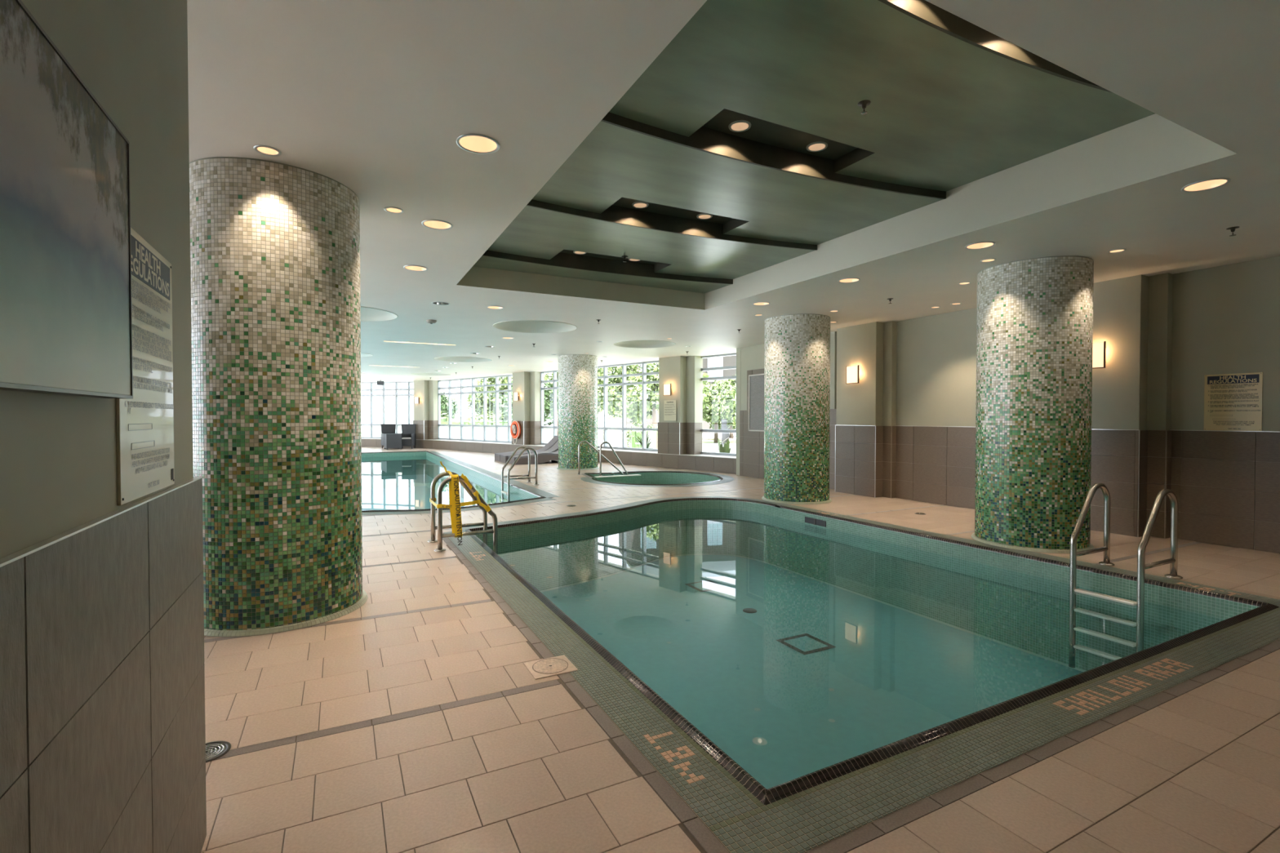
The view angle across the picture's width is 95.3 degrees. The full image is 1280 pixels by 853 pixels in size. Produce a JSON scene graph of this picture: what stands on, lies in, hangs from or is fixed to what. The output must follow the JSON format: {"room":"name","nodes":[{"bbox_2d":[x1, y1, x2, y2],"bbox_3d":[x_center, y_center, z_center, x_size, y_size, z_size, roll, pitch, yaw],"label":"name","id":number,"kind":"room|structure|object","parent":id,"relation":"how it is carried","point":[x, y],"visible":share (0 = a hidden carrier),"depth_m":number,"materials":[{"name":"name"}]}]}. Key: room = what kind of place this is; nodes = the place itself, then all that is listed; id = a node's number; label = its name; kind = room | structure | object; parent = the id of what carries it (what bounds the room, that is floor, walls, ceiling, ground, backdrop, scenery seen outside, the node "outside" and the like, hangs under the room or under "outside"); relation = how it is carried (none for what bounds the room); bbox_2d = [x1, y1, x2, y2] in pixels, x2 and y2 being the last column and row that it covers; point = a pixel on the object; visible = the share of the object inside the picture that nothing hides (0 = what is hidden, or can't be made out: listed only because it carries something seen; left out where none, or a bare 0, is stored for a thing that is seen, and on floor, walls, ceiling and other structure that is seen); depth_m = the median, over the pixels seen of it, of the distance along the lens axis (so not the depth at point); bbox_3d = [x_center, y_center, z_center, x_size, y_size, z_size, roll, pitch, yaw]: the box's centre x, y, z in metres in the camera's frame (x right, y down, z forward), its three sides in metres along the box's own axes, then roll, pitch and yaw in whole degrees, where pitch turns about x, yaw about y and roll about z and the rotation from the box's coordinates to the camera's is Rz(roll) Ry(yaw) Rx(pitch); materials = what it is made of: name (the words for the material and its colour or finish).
{"room":"indoor swimming pool","nodes":[
{"label":"indoor swimming pool","id":0,"kind":"room"},
{"bbox_2d":[0,0,206,852],"bbox_3d":[-0.495,-0.113,-0.717,0.726,3.050,5.582,0,1,-27],"label":"wall","id":1,"kind":"structure","parent":0,"point":[103,734],"depth_m":1.17,"materials":[{"name":"tile"}]},
{"bbox_2d":[0,0,133,399],"bbox_3d":[-0.842,-0.315,0.754,0.039,0.530,1.003,0,1,-27],"label":"painting","id":2,"kind":"object","parent":1,"relation":"attached to","point":[66,309],"visible":1,"depth_m":0.90,"materials":[{"name":"paint"}]},
{"bbox_2d":[115,227,174,506],"bbox_3d":[-1.206,-0.143,1.431,0.008,0.615,0.451,0,1,-27],"label":"safety sign","id":3,"kind":"object","parent":1,"relation":"attached to","point":[144,423],"visible":0.91,"depth_m":1.42,"materials":[{"name":"metal"}]},
{"bbox_2d":[361,347,740,475],"bbox_3d":[-8.322,-0.493,22.668,28.373,3.050,6.360,0,1,26],"label":"wall","id":4,"kind":"structure","parent":0,"point":[680,441],"depth_m":16.26,"materials":[{"name":"paint"}]},
{"bbox_2d":[360,381,413,438],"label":"window","id":5,"kind":"structure","parent":4,"relation":"in","point":[396,388],"depth_m":27.58,"materials":[{"name":"white metal"}]},
{"bbox_2d":[414,396,419,404],"bbox_3d":[-10.025,-1.176,26.257,0.278,0.321,0.096,1,1,31],"label":"wall sconce","id":6,"kind":"object","parent":4,"relation":"attached to","point":[416,398],"visible":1,"depth_m":26.21,"materials":[{"name":"white glass"}]},
{"bbox_2d":[437,374,512,443],"bbox_3d":[-6.802,-0.714,24.423,6.308,2.675,0.200,1,1,42],"label":"window","id":7,"kind":"structure","parent":4,"relation":"in","point":[509,384],"depth_m":24.60,"materials":[{"name":"white metal"}]},
{"bbox_2d":[510,420,520,444],"bbox_3d":[-4.580,0.221,21.455,0.162,0.882,0.614,-1,1,-44],"label":"buoy","id":8,"kind":"object","parent":4,"relation":"hanging from","point":[513,431],"visible":1,"depth_m":21.38,"materials":[{"name":"orange plastic"}]},
{"bbox_2d":[513,391,519,400],"bbox_3d":[-4.524,-1.098,21.438,0.096,0.321,0.278,-1,1,-44],"label":"wall sconce","id":9,"kind":"object","parent":4,"relation":"attached to","point":[516,395],"visible":1,"depth_m":21.42,"materials":[{"name":"white glass"}]},
{"bbox_2d":[514,392,517,400],"bbox_3d":[-4.553,-1.098,21.411,0.008,0.300,0.255,-1,1,-44],"label":"diffuser","id":10,"kind":"object","parent":9,"relation":"attached to","point":[515,393],"depth_m":21.41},
{"bbox_2d":[540,360,658,451],"bbox_3d":[-1.428,-0.629,19.162,0.130,2.675,6.350,-1,1,-44],"label":"window","id":11,"kind":"structure","parent":4,"relation":"in","point":[644,374],"depth_m":18.28,"materials":[{"name":"white metal"}]},
{"bbox_2d":[662,383,671,395],"bbox_3d":[0.767,-1.009,15.983,0.096,0.321,0.278,-1,1,-44],"label":"wall sconce","id":12,"kind":"object","parent":4,"relation":"attached to","point":[666,388],"visible":1,"depth_m":15.96,"materials":[{"name":"white glass"}]},
{"bbox_2d":[663,400,676,420],"bbox_3d":[0.826,-0.440,15.994,0.008,0.560,0.460,-1,1,-44],"label":"safety sign","id":13,"kind":"object","parent":4,"relation":"attached to","point":[669,406],"visible":1,"depth_m":15.98,"materials":[{"name":"paper"}]},
{"bbox_2d":[701,353,736,456],"bbox_3d":[2.224,-0.568,15.398,0.130,2.675,1.860,-1,1,-44],"label":"window","id":14,"kind":"structure","parent":4,"relation":"in","point":[727,354],"depth_m":15.43,"materials":[{"name":"white metal"}]},
{"bbox_2d":[186,0,1279,382],"bbox_3d":[-6.233,-2.600,14.036,17.600,1.456,37.136,0,1,-27],"label":"ceiling","id":15,"kind":"structure","parent":0,"point":[1029,128],"depth_m":4.06,"materials":[{"name":"paint"}]},
{"bbox_2d":[253,144,281,156],"bbox_3d":[-2.303,-1.740,3.606,0.148,0.077,0.148,0,1,-27],"label":"recessed light","id":16,"kind":"object","parent":15,"relation":"in","point":[267,150],"visible":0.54,"depth_m":3.64,"materials":[{"name":"glass"}]},
{"bbox_2d":[377,380,383,385],"bbox_3d":[-11.557,-1.957,25.964,0.280,0.230,0.160,0,1,-27],"label":"speaker box","id":17,"kind":"object","parent":15,"relation":"attached to","point":[379,383],"visible":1,"depth_m":25.90,"materials":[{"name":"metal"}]},
{"bbox_2d":[368,364,417,367],"bbox_3d":[-7.969,-2.038,18.958,1.530,0.160,0.160,0,1,-27],"label":"light","id":18,"kind":"object","parent":15,"relation":"on","point":[369,365],"depth_m":18.94,"materials":[{"name":"paint"}]},
{"bbox_2d":[383,206,404,213],"bbox_3d":[-1.959,-1.757,4.643,0.148,0.077,0.148,0,1,-27],"label":"recessed light","id":19,"kind":"object","parent":15,"relation":"in","point":[393,210],"visible":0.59,"depth_m":4.68,"materials":[{"name":"glass"}]},
{"bbox_2d":[403,265,427,271],"bbox_3d":[-2.482,-1.817,6.454,0.256,0.137,0.256,0,1,-27],"label":"recessed light","id":20,"kind":"object","parent":15,"relation":"in","point":[413,268],"visible":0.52,"depth_m":6.54,"materials":[{"name":"glass"}]},
{"bbox_2d":[383,340,456,345],"bbox_3d":[-4.903,-1.942,13.035,1.520,0.160,0.160,0,1,-27],"label":"light","id":21,"kind":"object","parent":15,"relation":"on","point":[384,340],"depth_m":13.04,"materials":[{"name":"paint"}]},
{"bbox_2d":[426,319,436,324],"bbox_3d":[-3.556,-1.781,9.940,0.170,0.061,0.170,0,1,-27],"label":"smoke detector","id":22,"kind":"object","parent":15,"relation":"attached to","point":[428,321],"visible":1,"depth_m":9.88,"materials":[{"name":"beige plastic"}]},
{"bbox_2d":[421,219,453,230],"bbox_3d":[-1.736,-1.793,4.994,0.256,0.137,0.256,0,1,-27],"label":"recessed light","id":23,"kind":"object","parent":15,"relation":"in","point":[431,224],"visible":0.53,"depth_m":5.08,"materials":[{"name":"glass"}]},
{"bbox_2d":[431,301,449,305],"bbox_3d":[-2.886,-1.849,8.450,0.256,0.137,0.256,0,1,-27],"label":"recessed light","id":24,"kind":"object","parent":15,"relation":"in","point":[438,303],"visible":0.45,"depth_m":8.54,"materials":[{"name":"metal"}]},
{"bbox_2d":[456,133,500,154],"bbox_3d":[-0.976,-1.769,3.518,0.256,0.137,0.256,0,1,-27],"label":"recessed light","id":25,"kind":"object","parent":15,"relation":"in","point":[479,144],"visible":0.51,"depth_m":3.60,"materials":[{"name":"glass"}]},
{"bbox_2d":[486,306,503,309],"bbox_3d":[-2.178,-1.854,8.770,0.256,0.137,0.256,0,1,-27],"label":"recessed light","id":26,"kind":"object","parent":15,"relation":"in","point":[487,307],"visible":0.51,"depth_m":8.86,"materials":[{"name":"glass"}]},
{"bbox_2d":[573,250,586,254],"bbox_3d":[-0.754,-2.190,7.331,0.170,0.011,0.170,0,1,-27],"label":"recessed light","id":27,"kind":"object","parent":15,"relation":"in","point":[574,251],"visible":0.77,"depth_m":7.33,"materials":[{"name":"glass"}]},
{"bbox_2d":[560,248,671,272],"bbox_3d":[-0.364,-2.144,7.415,1.470,0.110,0.540,0,1,-27],"label":"ceiling recess","id":28,"kind":"object","parent":15,"relation":"on","point":[589,260],"depth_m":7.63,"materials":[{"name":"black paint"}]},
{"bbox_2d":[621,255,627,262],"bbox_3d":[-0.187,-2.051,7.148,0.084,0.067,0.084,0,1,-27],"label":"sprinkler head","id":29,"kind":"object","parent":15,"relation":"attached to","point":[624,257],"visible":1,"depth_m":7.13},
{"bbox_2d":[627,257,640,261],"bbox_3d":[-0.071,-2.195,7.665,0.170,0.011,0.170,0,1,-27],"label":"recessed light","id":30,"kind":"object","parent":15,"relation":"in","point":[628,259],"visible":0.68,"depth_m":7.67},
{"bbox_2d":[631,201,648,208],"bbox_3d":[0.003,-2.224,5.859,0.170,0.011,0.170,0,1,-27],"label":"recessed light","id":31,"kind":"object","parent":15,"relation":"in","point":[637,204],"visible":1,"depth_m":5.85,"materials":[{"name":"glass"}]},
{"bbox_2d":[612,196,748,233],"bbox_3d":[0.363,-2.178,5.936,1.460,0.110,0.525,0,1,-27],"label":"ceiling recess","id":32,"kind":"object","parent":15,"relation":"on","point":[656,214],"depth_m":6.12,"materials":[{"name":"black paint"}]},
{"bbox_2d":[696,213,712,219],"bbox_3d":[0.686,-2.229,6.192,0.170,0.011,0.170,0,1,-27],"label":"recessed light","id":33,"kind":"object","parent":15,"relation":"in","point":[704,215],"visible":0.99,"depth_m":6.18,"materials":[{"name":"glass"}]},
{"bbox_2d":[728,120,751,132],"bbox_3d":[0.753,-2.264,4.399,0.170,0.011,0.170,0,1,-27],"label":"recessed light","id":34,"kind":"object","parent":15,"relation":"in","point":[739,126],"visible":1,"depth_m":4.39,"materials":[{"name":"glass"}]},
{"bbox_2d":[752,302,770,305],"bbox_3d":[1.763,-1.849,8.476,0.256,0.137,0.256,0,1,-27],"label":"recessed light","id":35,"kind":"object","parent":15,"relation":"in","point":[756,303],"visible":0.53,"depth_m":8.55,"materials":[{"name":"glass"}]},
{"bbox_2d":[702,108,874,173],"bbox_3d":[1.104,-2.218,4.495,1.450,0.110,0.485,0,1,-27],"label":"ceiling recess","id":36,"kind":"object","parent":15,"relation":"on","point":[766,140],"depth_m":4.62,"materials":[{"name":"black paint"}]},
{"bbox_2d":[805,141,827,151],"bbox_3d":[1.437,-2.270,4.733,0.170,0.011,0.170,0,1,-27],"label":"recessed light","id":37,"kind":"object","parent":15,"relation":"in","point":[817,146],"visible":1,"depth_m":4.72,"materials":[{"name":"glass"}]},
{"bbox_2d":[837,277,860,283],"bbox_3d":[2.520,-1.826,7.027,0.256,0.137,0.256,0,1,-27],"label":"recessed light","id":38,"kind":"object","parent":15,"relation":"in","point":[848,280],"visible":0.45,"depth_m":7.11,"materials":[{"name":"glass"}]},
{"bbox_2d":[857,99,871,115],"bbox_3d":[1.493,-2.120,3.884,0.084,0.067,0.084,0,1,-27],"label":"sprinkler head","id":39,"kind":"object","parent":15,"relation":"attached to","point":[863,104],"visible":1,"depth_m":3.87},
{"bbox_2d":[929,306,940,308],"bbox_3d":[4.432,-1.824,8.754,0.148,0.077,0.148,0,1,-27],"label":"recessed light","id":40,"kind":"object","parent":15,"relation":"in","point":[934,307],"visible":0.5,"depth_m":8.79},
{"bbox_2d":[957,281,971,284],"bbox_3d":[3.994,-1.798,7.179,0.148,0.077,0.148,0,1,-27],"label":"recessed light","id":41,"kind":"object","parent":15,"relation":"in","point":[963,282],"visible":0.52,"depth_m":7.21,"materials":[{"name":"glass"}]},
{"bbox_2d":[964,241,995,249],"bbox_3d":[3.266,-1.803,5.600,0.256,0.137,0.256,0,1,-27],"label":"recessed light","id":42,"kind":"object","parent":15,"relation":"in","point":[981,245],"visible":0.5,"depth_m":5.68,"materials":[{"name":"glass"}]},
{"bbox_2d":[980,257,996,262],"bbox_3d":[3.662,-1.781,6.130,0.148,0.077,0.148,0,1,-27],"label":"recessed light","id":43,"kind":"object","parent":15,"relation":"in","point":[990,260],"visible":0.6,"depth_m":6.16,"materials":[{"name":"glass"}]},
{"bbox_2d":[1107,248,1126,253],"bbox_3d":[4.726,-1.776,5.779,0.148,0.077,0.148,0,1,-27],"label":"recessed light","id":44,"kind":"object","parent":15,"relation":"in","point":[1115,251],"visible":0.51,"depth_m":5.80,"materials":[{"name":"glass"}]},
{"bbox_2d":[1180,177,1231,192],"bbox_3d":[4.017,-1.779,4.142,0.256,0.137,0.256,0,1,-27],"label":"recessed light","id":45,"kind":"object","parent":15,"relation":"in","point":[1210,184],"visible":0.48,"depth_m":4.20,"materials":[{"name":"glass"}]},
{"bbox_2d":[1226,226,1239,235],"bbox_3d":[5.173,-1.699,5.088,0.084,0.067,0.084,0,1,-27],"label":"sprinkler head","id":46,"kind":"object","parent":15,"relation":"attached to","point":[1232,228],"visible":1,"depth_m":5.08},
{"bbox_2d":[200,447,1279,852],"bbox_3d":[-6.267,2.170,14.095,17.677,2.003,37.136,0,1,-27],"label":"floor","id":47,"kind":"structure","parent":0,"point":[413,719],"depth_m":2.52,"materials":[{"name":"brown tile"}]},
{"bbox_2d":[205,741,231,763],"bbox_3d":[-1.806,1.357,2.428,0.170,0.006,0.170,0,1,-27],"label":"floor drain","id":48,"kind":"object","parent":47,"relation":"on","point":[215,750],"visible":0.56,"depth_m":2.44,"materials":[{"name":"metal"}]},
{"bbox_2d":[189,156,368,636],"bbox_3d":[-2.631,-0.194,4.256,1.173,3.050,1.173,0,1,-27],"label":"column","id":49,"kind":"structure","parent":47,"relation":"on","point":[275,246],"depth_m":3.79,"materials":[{"name":"tile"}]},
{"bbox_2d":[381,424,395,448],"bbox_3d":[-11.191,0.436,26.079,0.630,1.080,0.600,-1,1,-36],"label":"wicker armchair","id":50,"kind":"object","parent":47,"relation":"on","point":[384,428],"visible":0.35,"depth_m":26.20,"materials":[{"name":"wicker"}]},
{"bbox_2d":[383,432,404,449],"bbox_3d":[-10.786,0.639,25.447,0.950,0.696,0.800,-1,1,-33],"label":"side table","id":51,"kind":"object","parent":47,"relation":"on","point":[391,440],"visible":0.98,"depth_m":25.22,"materials":[{"name":"grey wicker"}]},
{"bbox_2d":[398,424,416,448],"bbox_3d":[-10.381,0.438,25.990,0.630,1.080,0.600,0,1,-7],"label":"wicker armchair","id":52,"kind":"object","parent":47,"relation":"on","point":[408,438],"visible":0.74,"depth_m":26.20,"materials":[{"name":"wicker"}]},
{"bbox_2d":[361,450,546,531],"bbox_3d":[-8.871,1.850,14.720,8.673,1.422,15.964,0,1,-27],"label":"swimming pool","id":53,"kind":"object","parent":47,"relation":"in","point":[392,481],"visible":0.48,"depth_m":17.58,"materials":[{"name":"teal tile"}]},
{"bbox_2d":[427,471,497,554],"bbox_3d":[-1.958,1.334,6.443,0.676,1.644,0.620,0,1,-27],"label":"pool ladder","id":54,"kind":"object","parent":47,"relation":"on","point":[440,535],"visible":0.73,"depth_m":6.34,"materials":[{"name":"silver metal"}]},
{"bbox_2d":[429,461,491,545],"bbox_3d":[-1.979,0.822,6.418,0.564,0.852,0.577,0,1,-27],"label":"caution tape","id":55,"kind":"object","parent":54,"relation":"attached to","point":[455,505],"visible":1,"depth_m":6.14,"materials":[{"name":"plastic"}]},
{"bbox_2d":[501,446,539,502],"bbox_3d":[-2.492,1.242,12.089,0.676,1.644,0.620,0,1,-27],"label":"pool ladder","id":56,"kind":"object","parent":47,"relation":"on","point":[508,476],"visible":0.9,"depth_m":11.97,"materials":[{"name":"silver metal"}]},
{"bbox_2d":[494,435,558,462],"bbox_3d":[-3.649,0.705,19.066,2.058,0.770,0.680,0,1,-27],"label":"lounger","id":57,"kind":"object","parent":47,"relation":"on","point":[497,455],"visible":0.44,"depth_m":19.14,"materials":[{"name":"wicker"}]},
{"bbox_2d":[494,451,516,456],"bbox_3d":[-4.312,0.874,18.728,0.567,0.099,0.660,0,1,-27],"label":"cushion","id":58,"kind":"object","parent":57,"relation":"on","point":[510,452],"depth_m":18.68,"materials":[{"name":"fabric"}]},
{"bbox_2d":[535,448,546,451],"bbox_3d":[-3.373,0.796,19.210,0.443,0.098,0.660,0,1,-27],"label":"cushion","id":59,"kind":"object","parent":57,"relation":"on","point":[541,449],"depth_m":19.24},
{"bbox_2d":[541,435,558,449],"bbox_3d":[-2.959,0.553,19.419,0.505,0.477,0.660,0,1,-27],"label":"cushion","id":60,"kind":"object","parent":57,"relation":"on","point":[555,438],"depth_m":19.40,"materials":[{"name":"fabric"}]},
{"bbox_2d":[500,440,558,462],"bbox_3d":[-3.315,0.716,18.417,2.058,0.770,0.680,0,1,-27],"label":"lounger","id":61,"kind":"object","parent":47,"relation":"on","point":[504,458],"visible":0.3,"depth_m":18.26,"materials":[{"name":"wicker"}]},
{"bbox_2d":[500,453,523,457],"bbox_3d":[-3.978,0.885,18.079,0.567,0.099,0.660,0,1,-27],"label":"cushion","id":62,"kind":"object","parent":61,"relation":"on","point":[506,455],"depth_m":17.97,"materials":[{"name":"fabric"}]},
{"bbox_2d":[517,450,537,454],"bbox_3d":[-3.481,0.828,18.334,0.567,0.103,0.660,0,1,-27],"label":"cushion","id":63,"kind":"object","parent":61,"relation":"on","point":[525,452],"depth_m":18.16,"materials":[{"name":"fabric"}]},
{"bbox_2d":[542,449,554,452],"bbox_3d":[-3.039,0.806,18.561,0.443,0.098,0.660,0,1,-27],"label":"cushion","id":64,"kind":"object","parent":61,"relation":"on","point":[547,451],"depth_m":18.57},
{"bbox_2d":[547,440,558,452],"bbox_3d":[-2.624,0.564,18.770,0.505,0.477,0.660,0,1,-27],"label":"cushion","id":65,"kind":"object","parent":61,"relation":"on","point":[554,448],"depth_m":18.70,"materials":[{"name":"fabric"}]},
{"bbox_2d":[508,450,558,465],"bbox_3d":[-2.919,0.726,17.800,2.058,0.770,0.680,0,1,-27],"label":"lounger","id":66,"kind":"object","parent":47,"relation":"on","point":[543,457],"visible":0.62,"depth_m":17.41,"materials":[{"name":"wicker"}]},
{"bbox_2d":[508,453,533,458],"bbox_3d":[-3.581,0.895,17.462,0.567,0.099,0.660,0,1,-27],"label":"cushion","id":67,"kind":"object","parent":66,"relation":"on","point":[526,455],"depth_m":17.27,"materials":[{"name":"fabric"}]},
{"bbox_2d":[530,451,551,456],"bbox_3d":[-3.084,0.838,17.717,0.567,0.103,0.660,0,1,-27],"label":"cushion","id":68,"kind":"object","parent":66,"relation":"on","point":[539,453],"depth_m":17.48,"materials":[{"name":"fabric"}]},
{"bbox_2d":[547,450,558,455],"bbox_3d":[-2.642,0.816,17.944,0.443,0.098,0.660,0,1,-27],"label":"cushion","id":69,"kind":"object","parent":66,"relation":"on","point":[556,453],"depth_m":17.66,"materials":[{"name":"fabric"}]},
{"bbox_2d":[523,655,577,679],"bbox_3d":[-0.500,1.342,3.260,0.245,0.009,0.225,0,1,-27],"label":"lid","id":70,"kind":"object","parent":47,"relation":"on","point":[557,665],"visible":1,"depth_m":3.24,"materials":[{"name":"beige plastic"}]},
{"bbox_2d":[556,354,599,470],"bbox_3d":[-1.689,-0.384,15.907,1.146,3.050,1.146,1,1,35],"label":"column","id":71,"kind":"structure","parent":47,"relation":"on","point":[577,373],"depth_m":15.44,"materials":[{"name":"tile"}]},
{"bbox_2d":[584,471,723,485],"bbox_3d":[0.354,1.690,13.501,3.002,1.062,3.174,0,1,-27],"label":"hot tub","id":72,"kind":"object","parent":47,"relation":"on","point":[636,477],"visible":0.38,"depth_m":14.44,"materials":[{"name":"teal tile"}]},
{"bbox_2d":[577,440,625,475],"bbox_3d":[-0.889,0.839,14.378,1.367,1.006,0.100,0,1,-22],"label":"grab rail","id":73,"kind":"object","parent":72,"relation":"attached to","point":[581,442],"visible":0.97,"depth_m":14.25,"materials":[{"name":"silver metal"}]},
{"bbox_2d":[600,441,629,475],"bbox_3d":[-0.589,0.819,13.950,0.867,0.932,0.100,0,1,-27],"label":"grab rail","id":74,"kind":"object","parent":72,"relation":"attached to","point":[603,442],"visible":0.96,"depth_m":13.84,"materials":[{"name":"silver metal"}]},
{"bbox_2d":[761,313,831,504],"bbox_3d":[2.653,-0.285,9.876,1.146,3.050,1.146,1,1,32],"label":"column","id":75,"kind":"structure","parent":47,"relation":"on","point":[797,347],"depth_m":9.41,"materials":[{"name":"tile"}]},
{"bbox_2d":[464,497,1279,805],"bbox_3d":[1.012,1.763,6.235,4.783,0.972,6.832,0,1,-27],"label":"swimming pool","id":76,"kind":"object","parent":47,"relation":"in","point":[800,650],"visible":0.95,"depth_m":5.96,"materials":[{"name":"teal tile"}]},
{"bbox_2d":[971,255,1094,553],"bbox_3d":[4.378,-0.231,6.524,1.146,3.050,1.146,0,1,14],"label":"column","id":77,"kind":"structure","parent":47,"relation":"on","point":[1034,316],"depth_m":6.08,"materials":[{"name":"tile"}]},
{"bbox_2d":[1068,483,1182,667],"bbox_3d":[4.289,1.354,5.177,0.676,1.644,0.620,0,1,-27],"label":"pool ladder","id":78,"kind":"object","parent":47,"relation":"on","point":[1173,560],"visible":0.99,"depth_m":5.06,"materials":[{"name":"silver metal"}]},
{"bbox_2d":[739,255,1279,553],"bbox_3d":[6.082,-0.250,7.671,1.361,3.050,14.480,0,1,-27],"label":"wall","id":79,"kind":"structure","parent":0,"point":[906,430],"depth_m":6.86,"materials":[{"name":"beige paint"}]},
{"bbox_2d":[748,373,764,431],"bbox_3d":[2.956,-0.532,12.762,0.036,1.300,1.820,0,1,-27],"label":"framed panel","id":80,"kind":"object","parent":79,"relation":"attached to","point":[756,382],"visible":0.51,"depth_m":13.33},
{"bbox_2d":[845,364,859,383],"bbox_3d":[3.839,-0.930,10.471,0.096,0.321,0.278,0,1,-27],"label":"wall sconce","id":81,"kind":"object","parent":79,"relation":"attached to","point":[851,372],"visible":1,"depth_m":10.44,"materials":[{"name":"white glass"}]},
{"bbox_2d":[1092,341,1106,368],"bbox_3d":[5.553,-0.866,7.142,0.096,0.321,0.278,0,1,-27],"label":"wall sconce","id":82,"kind":"object","parent":79,"relation":"attached to","point":[1099,355],"visible":0.63,"depth_m":7.05,"materials":[{"name":"white glass"}]},
{"bbox_2d":[1204,372,1262,431],"bbox_3d":[6.386,-0.262,6.286,0.008,0.615,0.460,0,1,-27],"label":"safety sign","id":83,"kind":"object","parent":79,"relation":"attached to","point":[1232,402],"visible":1,"depth_m":6.27,"materials":[{"name":"metal"}]},
{"label":"outside","id":84,"kind":"structure","parent":0,"visible":0},
{"bbox_2d":[361,426,736,453],"bbox_3d":[3.301,0.865,42.770,125.000,0.280,97.000,0,1,-27],"label":"ground","id":85,"kind":"structure","parent":84,"point":[614,437],"depth_m":41.22,"materials":[{"name":"stone"}]},
{"bbox_2d":[368,407,448,438],"bbox_3d":[-13.817,0.094,35.136,5.049,2.468,1.299,0,1,-4],"label":"hedge","id":86,"kind":"object","parent":85,"relation":"on","point":[402,417],"visible":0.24,"depth_m":34.66,"materials":[{"name":"green plant"}]},
{"bbox_2d":[410,391,459,420],"bbox_3d":[-13.162,-0.850,37.186,3.179,3.641,2.986,0,1,4],"label":"tree","id":87,"kind":"object","parent":85,"relation":"on","point":[444,399],"visible":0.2,"depth_m":36.83,"materials":[{"name":"green plant"}]},
{"bbox_2d":[440,410,512,440],"bbox_3d":[-8.489,0.227,32.857,6.059,2.208,1.299,0,1,7],"label":"hedge","id":88,"kind":"object","parent":85,"relation":"on","point":[503,431],"visible":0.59,"depth_m":32.47,"materials":[{"name":"green plant"}]},
{"bbox_2d":[466,376,512,419],"bbox_3d":[-8.873,-1.329,35.877,4.015,4.641,3.054,-1,1,-40],"label":"tree","id":89,"kind":"object","parent":85,"relation":"on","point":[491,397],"visible":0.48,"depth_m":34.76,"materials":[{"name":"green plant"}]},
{"bbox_2d":[498,379,558,426],"bbox_3d":[-6.013,-0.920,32.149,3.391,3.943,3.185,0,1,-22],"label":"tree","id":90,"kind":"object","parent":85,"relation":"on","point":[548,393],"visible":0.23,"depth_m":31.71,"materials":[{"name":"green plant"}]},
{"bbox_2d":[543,372,558,435],"bbox_3d":[-5.211,-1.556,37.068,3.224,5.054,4.238,1,1,39],"label":"tree","id":91,"kind":"object","parent":85,"relation":"on","point":[548,375],"visible":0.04,"depth_m":36.23,"materials":[{"name":"green plant"}]},
{"bbox_2d":[597,368,617,418],"bbox_3d":[-2.497,-1.349,30.924,3.054,4.841,4.015,0,1,19],"label":"tree","id":92,"kind":"object","parent":85,"relation":"on","point":[611,392],"visible":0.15,"depth_m":30.08,"materials":[{"name":"green plant"}]},
{"bbox_2d":[602,364,652,441],"bbox_3d":[-0.939,-1.839,37.171,3.841,5.617,3.716,-1,1,-34],"label":"tree","id":93,"kind":"object","parent":85,"relation":"on","point":[615,409],"visible":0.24,"depth_m":36.68,"materials":[{"name":"green plant"}]},
{"bbox_2d":[626,419,657,448],"bbox_3d":[0.013,0.541,25.238,1.399,1.689,3.635,0,1,-6],"label":"hedge","id":94,"kind":"object","parent":85,"relation":"on","point":[631,442],"visible":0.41,"depth_m":24.16,"materials":[{"name":"green plant"}]},
{"bbox_2d":[626,362,658,448],"bbox_3d":[0.796,-1.149,28.226,3.792,4.528,2.884,1,1,41],"label":"tree","id":95,"kind":"object","parent":85,"relation":"on","point":[634,402],"visible":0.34,"depth_m":28.04,"materials":[{"name":"green plant"}]},
{"bbox_2d":[631,431,657,448],"bbox_3d":[0.185,0.642,18.704,1.045,1.209,1.404,0,1,-20],"label":"potted plant","id":96,"kind":"object","parent":85,"relation":"on","point":[648,444],"visible":0.28,"depth_m":18.68,"materials":[{"name":"green plant"}]},
{"bbox_2d":[618,355,736,433],"bbox_3d":[11.581,-5.553,56.782,26.400,12.400,9.400,0,1,-13],"label":"apartment building","id":97,"kind":"structure","parent":85,"relation":"on","point":[727,361],"depth_m":54.33,"materials":[{"name":"beige paint"}]},
{"bbox_2d":[702,373,710,408],"bbox_3d":[2.301,-1.379,32.363,3.224,4.854,4.238,0,1,11],"label":"tree","id":98,"kind":"object","parent":85,"relation":"on","point":[705,386],"visible":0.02,"depth_m":32.20,"materials":[{"name":"green plant"}]},
{"bbox_2d":[702,379,736,443],"bbox_3d":[4.568,-0.954,35.144,2.715,3.915,3.569,1,1,38],"label":"tree","id":99,"kind":"object","parent":85,"relation":"on","point":[720,400],"visible":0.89,"depth_m":34.39,"materials":[{"name":"green plant"}]},
{"bbox_2d":[709,374,736,438],"bbox_3d":[6.171,-1.291,39.234,3.457,4.456,3.344,0,1,-7],"label":"tree","id":100,"kind":"object","parent":85,"relation":"on","point":[733,425],"visible":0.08,"depth_m":38.69,"materials":[{"name":"green plant"}]},
{"bbox_2d":[717,439,731,453],"bbox_3d":[2.312,0.811,15.928,0.351,0.960,0.441,0,1,-2],"label":"plant","id":101,"kind":"object","parent":85,"relation":"on","point":[726,448],"visible":0.49,"depth_m":15.81,"materials":[{"name":"green plant"}]},
{"bbox_2d":[721,418,729,445],"bbox_3d":[5.137,0.254,34.814,0.042,1.400,9.012,0,1,11],"label":"fence","id":102,"kind":"object","parent":85,"relation":"on","point":[725,436],"visible":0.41,"depth_m":32.94,"materials":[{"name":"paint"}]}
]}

